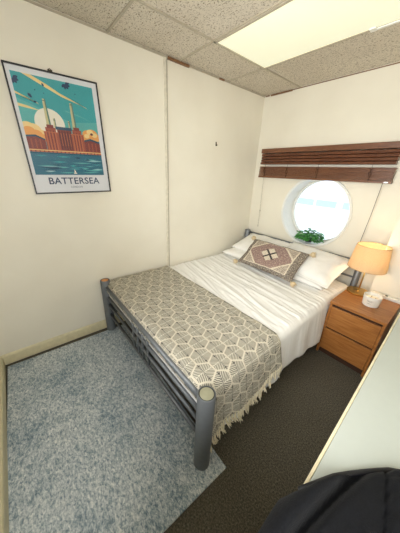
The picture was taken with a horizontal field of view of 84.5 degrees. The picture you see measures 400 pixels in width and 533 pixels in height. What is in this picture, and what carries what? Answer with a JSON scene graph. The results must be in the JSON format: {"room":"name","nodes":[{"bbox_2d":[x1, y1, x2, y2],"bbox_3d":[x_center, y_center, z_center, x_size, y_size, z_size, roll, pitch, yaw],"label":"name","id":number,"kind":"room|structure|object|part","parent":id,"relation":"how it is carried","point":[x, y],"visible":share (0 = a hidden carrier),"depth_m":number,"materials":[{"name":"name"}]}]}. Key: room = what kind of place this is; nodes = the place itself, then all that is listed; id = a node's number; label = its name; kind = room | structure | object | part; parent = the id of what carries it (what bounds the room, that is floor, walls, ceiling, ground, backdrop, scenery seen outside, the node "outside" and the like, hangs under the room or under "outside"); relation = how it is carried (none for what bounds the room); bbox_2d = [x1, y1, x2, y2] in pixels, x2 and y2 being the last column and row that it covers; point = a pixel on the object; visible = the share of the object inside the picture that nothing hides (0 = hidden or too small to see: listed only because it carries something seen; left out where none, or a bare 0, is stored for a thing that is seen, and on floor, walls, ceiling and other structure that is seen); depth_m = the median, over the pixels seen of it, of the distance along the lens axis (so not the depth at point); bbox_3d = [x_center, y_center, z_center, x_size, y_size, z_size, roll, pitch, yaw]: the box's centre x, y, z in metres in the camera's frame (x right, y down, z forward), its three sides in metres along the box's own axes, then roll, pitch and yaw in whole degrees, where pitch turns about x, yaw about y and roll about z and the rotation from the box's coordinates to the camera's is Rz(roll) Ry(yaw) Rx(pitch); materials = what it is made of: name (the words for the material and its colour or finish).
{"room":"ship interior","nodes":[
{"label":"ship interior","id":0,"kind":"room"},
{"bbox_2d":[0,0,264,364],"bbox_3d":[-0.365,-0.698,2.279,3.337,2.504,0.100,-16,29,-37],"label":"wall","id":1,"kind":"structure","parent":0,"point":[56,250],"depth_m":1.89,"materials":[{"name":"beige paint"}]},
{"bbox_2d":[1,60,110,193],"bbox_3d":[-0.950,-0.920,1.562,0.524,0.756,0.019,-17,30,-36],"label":"framed poster","id":2,"kind":"object","parent":1,"relation":"attached to","point":[58,116],"visible":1,"depth_m":1.53,"materials":[{"name":"teal paper"}]},
{"bbox_2d":[9,70,103,174],"bbox_3d":[-0.952,-0.950,1.543,0.458,0.570,0.004,-17,30,-36],"label":"print","id":3,"kind":"object","parent":2,"relation":"attached to","point":[58,118],"depth_m":1.52,"materials":[{"name":"multicoloured"}]},
{"bbox_2d":[0,314,124,364],"bbox_3d":[-0.457,0.441,2.643,2.937,0.092,0.014,-16,29,-37],"label":"baseboard","id":4,"kind":"structure","parent":1,"relation":"attached to","point":[11,357],"depth_m":1.97,"materials":[{"name":"beige paint"}]},
{"bbox_2d":[24,0,264,97],"bbox_3d":[-0.360,-1.696,1.743,2.937,0.010,0.008,-16,29,-37],"label":"trim","id":5,"kind":"structure","parent":1,"relation":"attached to","point":[29,1],"depth_m":1.55,"materials":[{"name":"beige metal"}]},
{"bbox_2d":[163,57,169,266],"bbox_3d":[-0.336,-0.672,2.241,0.024,2.280,0.006,-16,29,-37],"label":"trim","id":6,"kind":"structure","parent":1,"relation":"attached to","point":[164,58],"depth_m":2.08,"materials":[{"name":"beige paint"}]},
{"bbox_2d":[167,56,224,80],"bbox_3d":[-0.011,-1.788,2.010,0.660,0.018,0.016,-16,29,-37],"label":"trim","id":7,"kind":"structure","parent":1,"relation":"attached to","point":[168,58],"depth_m":1.88,"materials":[{"name":"brown wood"}]},
{"bbox_2d":[6,321,363,532],"bbox_3d":[0.420,0.922,1.851,3.337,0.080,2.750,-16,29,-37],"label":"floor","id":8,"kind":"structure","parent":0,"point":[276,445],"depth_m":1.36,"materials":[{"name":"brown carpet"}]},
{"bbox_2d":[7,325,225,532],"bbox_3d":[-0.702,0.966,1.504,0.950,0.011,1.544,-15,29,-36],"label":"area rug","id":9,"kind":"object","parent":8,"relation":"on","point":[96,443],"visible":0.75,"depth_m":1.29,"materials":[{"name":"carpet"}]},
{"bbox_2d":[100,229,361,470],"bbox_3d":[0.347,0.290,2.203,2.107,0.800,1.532,-16,29,-37],"label":"bed","id":10,"kind":"object","parent":8,"relation":"on","point":[204,407],"visible":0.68,"depth_m":1.32,"materials":[{"name":"silver metal"}]},
{"bbox_3d":[-0.895,0.378,2.153,0.084,0.552,0.084,-16,29,-37],"label":"post","id":11,"kind":"part","parent":10,"relation":"part of","materials":[{"name":"silver metal"}]},
{"bbox_3d":[-0.430,0.420,1.566,0.034,0.034,1.387,-16,29,-37],"label":"foot rail","id":12,"kind":"part","parent":10,"relation":"part of","materials":[{"name":"silver metal"}]},
{"bbox_3d":[-0.437,0.590,1.638,0.022,0.022,1.387,-16,29,-37],"label":"foot rail","id":13,"kind":"part","parent":10,"relation":"part of","materials":[{"name":"silver metal"}]},
{"bbox_3d":[-0.434,0.517,1.607,0.024,0.024,1.387,-16,29,-37],"label":"foot rail","id":14,"kind":"part","parent":10,"relation":"part of","materials":[{"name":"silver metal"}]},
{"bbox_3d":[-0.442,0.689,1.679,0.022,0.022,1.387,-16,29,-37],"label":"foot rail","id":15,"kind":"part","parent":10,"relation":"part of","materials":[{"name":"silver metal"}]},
{"bbox_3d":[0.020,0.848,1.139,0.090,0.552,0.090,-16,29,-37],"label":"post","id":16,"kind":"part","parent":10,"relation":"part of","materials":[{"name":"silver metal"}]},
{"bbox_3d":[0.672,-0.166,3.319,0.076,0.800,0.076,-16,29,-37],"label":"post","id":17,"kind":"part","parent":10,"relation":"part of","materials":[{"name":"silver metal"}]},
{"bbox_3d":[1.143,-0.276,2.670,0.021,0.021,1.397,-16,29,-37],"label":"head rail","id":18,"kind":"part","parent":10,"relation":"part of","materials":[{"name":"silver metal"}]},
{"bbox_3d":[1.576,0.298,2.317,0.060,0.800,0.060,-16,29,-37],"label":"post","id":19,"kind":"part","parent":10,"relation":"part of","materials":[{"name":"silver metal"}]},
{"bbox_3d":[0.335,0.282,2.236,1.930,0.193,1.375,-16,29,-37],"label":"mattress","id":20,"kind":"object","parent":10,"relation":"on","visible":0},
{"bbox_2d":[109,253,347,423],"bbox_3d":[0.326,0.391,2.236,1.982,0.493,1.506,-16,29,-37],"label":"duvet","id":21,"kind":"object","parent":20,"relation":"on","point":[297,315],"visible":0.44,"depth_m":1.96,"materials":[{"name":"white fabric"}]},
{"bbox_2d":[107,266,281,451],"bbox_3d":[-0.167,0.492,1.813,0.686,0.408,1.536,-16,29,-37],"label":"throw","id":22,"kind":"object","parent":21,"relation":"on","point":[216,345],"visible":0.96,"depth_m":1.44,"materials":[{"name":"beige fabric"}]},
{"bbox_2d":[222,247,244,258],"bbox_3d":[0.684,-0.166,2.845,0.459,0.128,0.660,-17,30,-38],"label":"pillow","id":23,"kind":"object","parent":21,"relation":"on","point":[234,252],"visible":0.2,"depth_m":2.83,"materials":[{"name":"white fabric"}]},
{"bbox_2d":[232,233,290,251],"bbox_3d":[0.774,-0.267,2.808,0.398,0.193,0.640,-14,28,-34],"label":"pillow","id":24,"kind":"object","parent":23,"relation":"on","point":[243,244],"visible":0.38,"depth_m":2.84,"materials":[{"name":"white fabric"}]},
{"bbox_2d":[233,235,315,287],"bbox_3d":[0.781,-0.089,2.420,0.367,0.297,0.796,-16,29,-38],"label":"cushion","id":25,"kind":"object","parent":21,"relation":"on","point":[282,262],"visible":1,"depth_m":2.32,"materials":[{"name":"beige fabric"}]},
{"bbox_2d":[293,274,341,289],"bbox_3d":[1.114,0.047,2.392,0.439,0.116,0.620,-15,29,-36],"label":"pillow","id":26,"kind":"object","parent":21,"relation":"on","point":[297,277],"visible":0.14,"depth_m":2.17,"materials":[{"name":"white fabric"}]},
{"bbox_2d":[287,241,348,288],"bbox_3d":[1.151,-0.059,2.362,0.490,0.231,0.726,-13,28,-33],"label":"pillow","id":27,"kind":"object","parent":26,"relation":"on","point":[323,269],"visible":0.59,"depth_m":2.18,"materials":[{"name":"white fabric"}]},
{"bbox_2d":[304,313,399,483],"bbox_3d":[1.117,0.804,1.070,1.860,0.799,0.578,-17,30,-38],"label":"desk","id":28,"kind":"object","parent":8,"relation":"on","point":[366,435],"visible":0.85,"depth_m":0.70,"materials":[{"name":"grey laminate"}]},
{"bbox_2d":[258,467,399,532],"bbox_3d":[0.367,0.866,0.434,0.774,0.615,0.566,-16,29,-37],"label":"jacket","id":29,"kind":"object","parent":28,"relation":"on","point":[367,500],"visible":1,"depth_m":0.49,"materials":[{"name":"black fabric"}]},
{"bbox_2d":[316,290,399,376],"bbox_3d":[1.427,0.544,2.002,0.481,0.580,0.401,-16,29,-37],"label":"bedside table","id":30,"kind":"object","parent":8,"relation":"on","point":[353,332],"depth_m":1.85,"materials":[{"name":"brown wood"}]},
{"bbox_3d":[1.248,0.707,1.917,0.019,0.212,0.354,-16,29,-37],"label":"drawer","id":31,"kind":"part","parent":30,"relation":"part of","materials":[{"name":"brown wood"}]},
{"bbox_3d":[1.258,0.497,1.828,0.019,0.208,0.354,-16,29,-37],"label":"drawer","id":32,"kind":"part","parent":30,"relation":"part of","materials":[{"name":"brown wood"}]},
{"bbox_3d":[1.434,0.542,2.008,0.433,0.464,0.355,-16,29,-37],"label":"drawer","id":33,"kind":"part","parent":30,"relation":"part of","materials":[{"name":"brown wood"}]},
{"bbox_2d":[346,242,392,296],"bbox_3d":[1.490,0.030,1.980,0.296,0.453,0.296,-16,29,-37],"label":"table lamp","id":34,"kind":"object","parent":30,"relation":"on","point":[372,258],"visible":0.98,"depth_m":1.86,"materials":[{"name":"beige fabric"}]},
{"bbox_3d":[1.486,0.106,2.012,0.032,0.263,0.032,-16,29,-37],"label":"lamp stem","id":35,"kind":"part","parent":34,"relation":"part of","materials":[{"name":"gold metal"}]},
{"bbox_3d":[1.495,-0.082,1.932,0.294,0.210,0.294,-16,29,-37],"label":"lamp shade","id":36,"kind":"part","parent":34,"relation":"part of","materials":[{"name":"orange fabric"}]},
{"bbox_2d":[362,292,382,307],"bbox_3d":[1.439,0.281,1.847,0.130,0.089,0.130,-16,29,-37],"label":"candle jar","id":37,"kind":"object","parent":30,"relation":"on","point":[370,299],"visible":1,"depth_m":1.82,"materials":[{"name":"white glass"}]},
{"bbox_3d":[1.660,0.273,1.964,0.040,0.031,0.231,-16,29,-37],"label":"power strip","id":38,"kind":"part","parent":30,"relation":"part of","materials":[{"name":"white plastic"}]},
{"bbox_2d":[33,0,399,95],"bbox_3d":[0.525,-1.358,0.888,3.337,0.094,2.750,-16,29,-37],"label":"ceiling","id":39,"kind":"structure","parent":0,"point":[140,24],"depth_m":1.55,"materials":[{"name":"tile"}]},
{"bbox_2d":[106,0,300,87],"bbox_3d":[0.445,-1.290,0.848,2.937,0.010,2.550,-16,29,-37],"label":"grid","id":40,"kind":"object","parent":39,"relation":"attached to","point":[130,2],"visible":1,"depth_m":1.42,"materials":[{"name":"beige metal"}]},
{"bbox_2d":[214,0,399,69],"bbox_3d":[0.713,-1.471,1.339,0.604,0.020,1.200,-16,29,-37],"label":"ceiling light","id":41,"kind":"object","parent":40,"relation":"attached to","point":[292,29],"visible":1,"depth_m":1.36,"materials":[{"name":"beige plastic"}]},
{"bbox_2d":[248,61,399,291],"bbox_3d":[1.632,-0.591,2.243,0.260,2.504,2.550,-16,29,-37],"label":"wall","id":42,"kind":"structure","parent":0,"point":[364,107],"depth_m":2.16,"materials":[{"name":"beige paint"}]},
{"bbox_2d":[281,176,352,246],"bbox_3d":[1.368,-0.635,2.559,0.272,0.776,0.776,-16,29,-37],"label":"window","id":43,"kind":"structure","parent":42,"relation":"in","point":[290,225],"depth_m":2.70,"materials":[{"name":"white paint"}]},
{"bbox_2d":[295,228,324,243],"bbox_3d":[1.298,-0.375,2.611,0.260,0.176,0.365,-16,29,-37],"label":"potted plant","id":44,"kind":"object","parent":43,"relation":"on","point":[309,236],"visible":1,"depth_m":2.57,"materials":[{"name":"green plant"}]},
{"bbox_3d":[1.448,-0.657,2.621,0.035,0.724,0.724,-16,29,-37],"label":"frame","id":45,"kind":"part","parent":43,"relation":"part of","materials":[{"name":"white paint"}]},
{"bbox_2d":[258,141,399,241],"bbox_3d":[1.205,-0.794,2.438,0.076,0.950,1.380,-16,29,-37],"label":"blind","id":46,"kind":"object","parent":42,"relation":"attached to","point":[388,153],"visible":1,"depth_m":2.15,"materials":[{"name":"brown wood"}]},
{"bbox_3d":[1.211,-0.945,2.375,0.061,0.021,1.378,-16,29,-37],"label":"rail","id":47,"kind":"part","parent":46,"relation":"part of","materials":[{"name":"brown wood"}]},
{"bbox_3d":[1.227,-1.210,2.264,0.070,0.048,1.379,-16,29,-37],"label":"head rail","id":48,"kind":"part","parent":46,"relation":"part of","materials":[{"name":"brown wood"}]},
{"bbox_3d":[1.583,-0.464,2.056,0.027,0.610,0.005,19,28,34],"label":"pull cord","id":49,"kind":"part","parent":46,"relation":"part of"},
{"bbox_2d":[266,62,399,96],"bbox_3d":[1.292,-1.743,2.038,0.012,0.014,1.618,-16,29,-37],"label":"trim","id":50,"kind":"structure","parent":42,"relation":"attached to","point":[397,62],"depth_m":2.10,"materials":[{"name":"beige metal"}]},
{"bbox_2d":[369,214,399,330],"bbox_3d":[1.982,-0.223,1.563,0.170,2.384,0.912,-16,29,-37],"label":"wall","id":51,"kind":"structure","parent":0,"point":[388,284],"depth_m":1.92,"materials":[{"name":"beige paint"}]},
{"bbox_3d":[-0.776,0.083,0.383,0.100,2.504,2.550,-16,29,-37],"label":"wall","id":52,"kind":"structure","parent":0,"visible":0},
{"bbox_2d":[0,357,8,532],"bbox_3d":[-0.782,1.170,0.880,0.014,0.092,2.550,-16,29,-37],"label":"baseboard","id":53,"kind":"structure","parent":52,"relation":"attached to","point":[4,504],"depth_m":1.18,"materials":[{"name":"beige paint"}]},
{"label":"outside","id":54,"kind":"structure","parent":0,"visible":0},
{"bbox_3d":[16.227,-3.139,16.053,39.600,0.100,60.000,-16,29,-37],"label":"ground","id":55,"kind":"structure","parent":54,"visible":0},
{"bbox_2d":[295,181,348,239],"bbox_3d":[5.433,-2.419,8.923,2.900,3.200,7.400,-16,29,-37],"label":"outbuilding","id":56,"kind":"structure","parent":55,"relation":"on","point":[323,207],"depth_m":8.10,"materials":[{"name":"white"}]}
]}

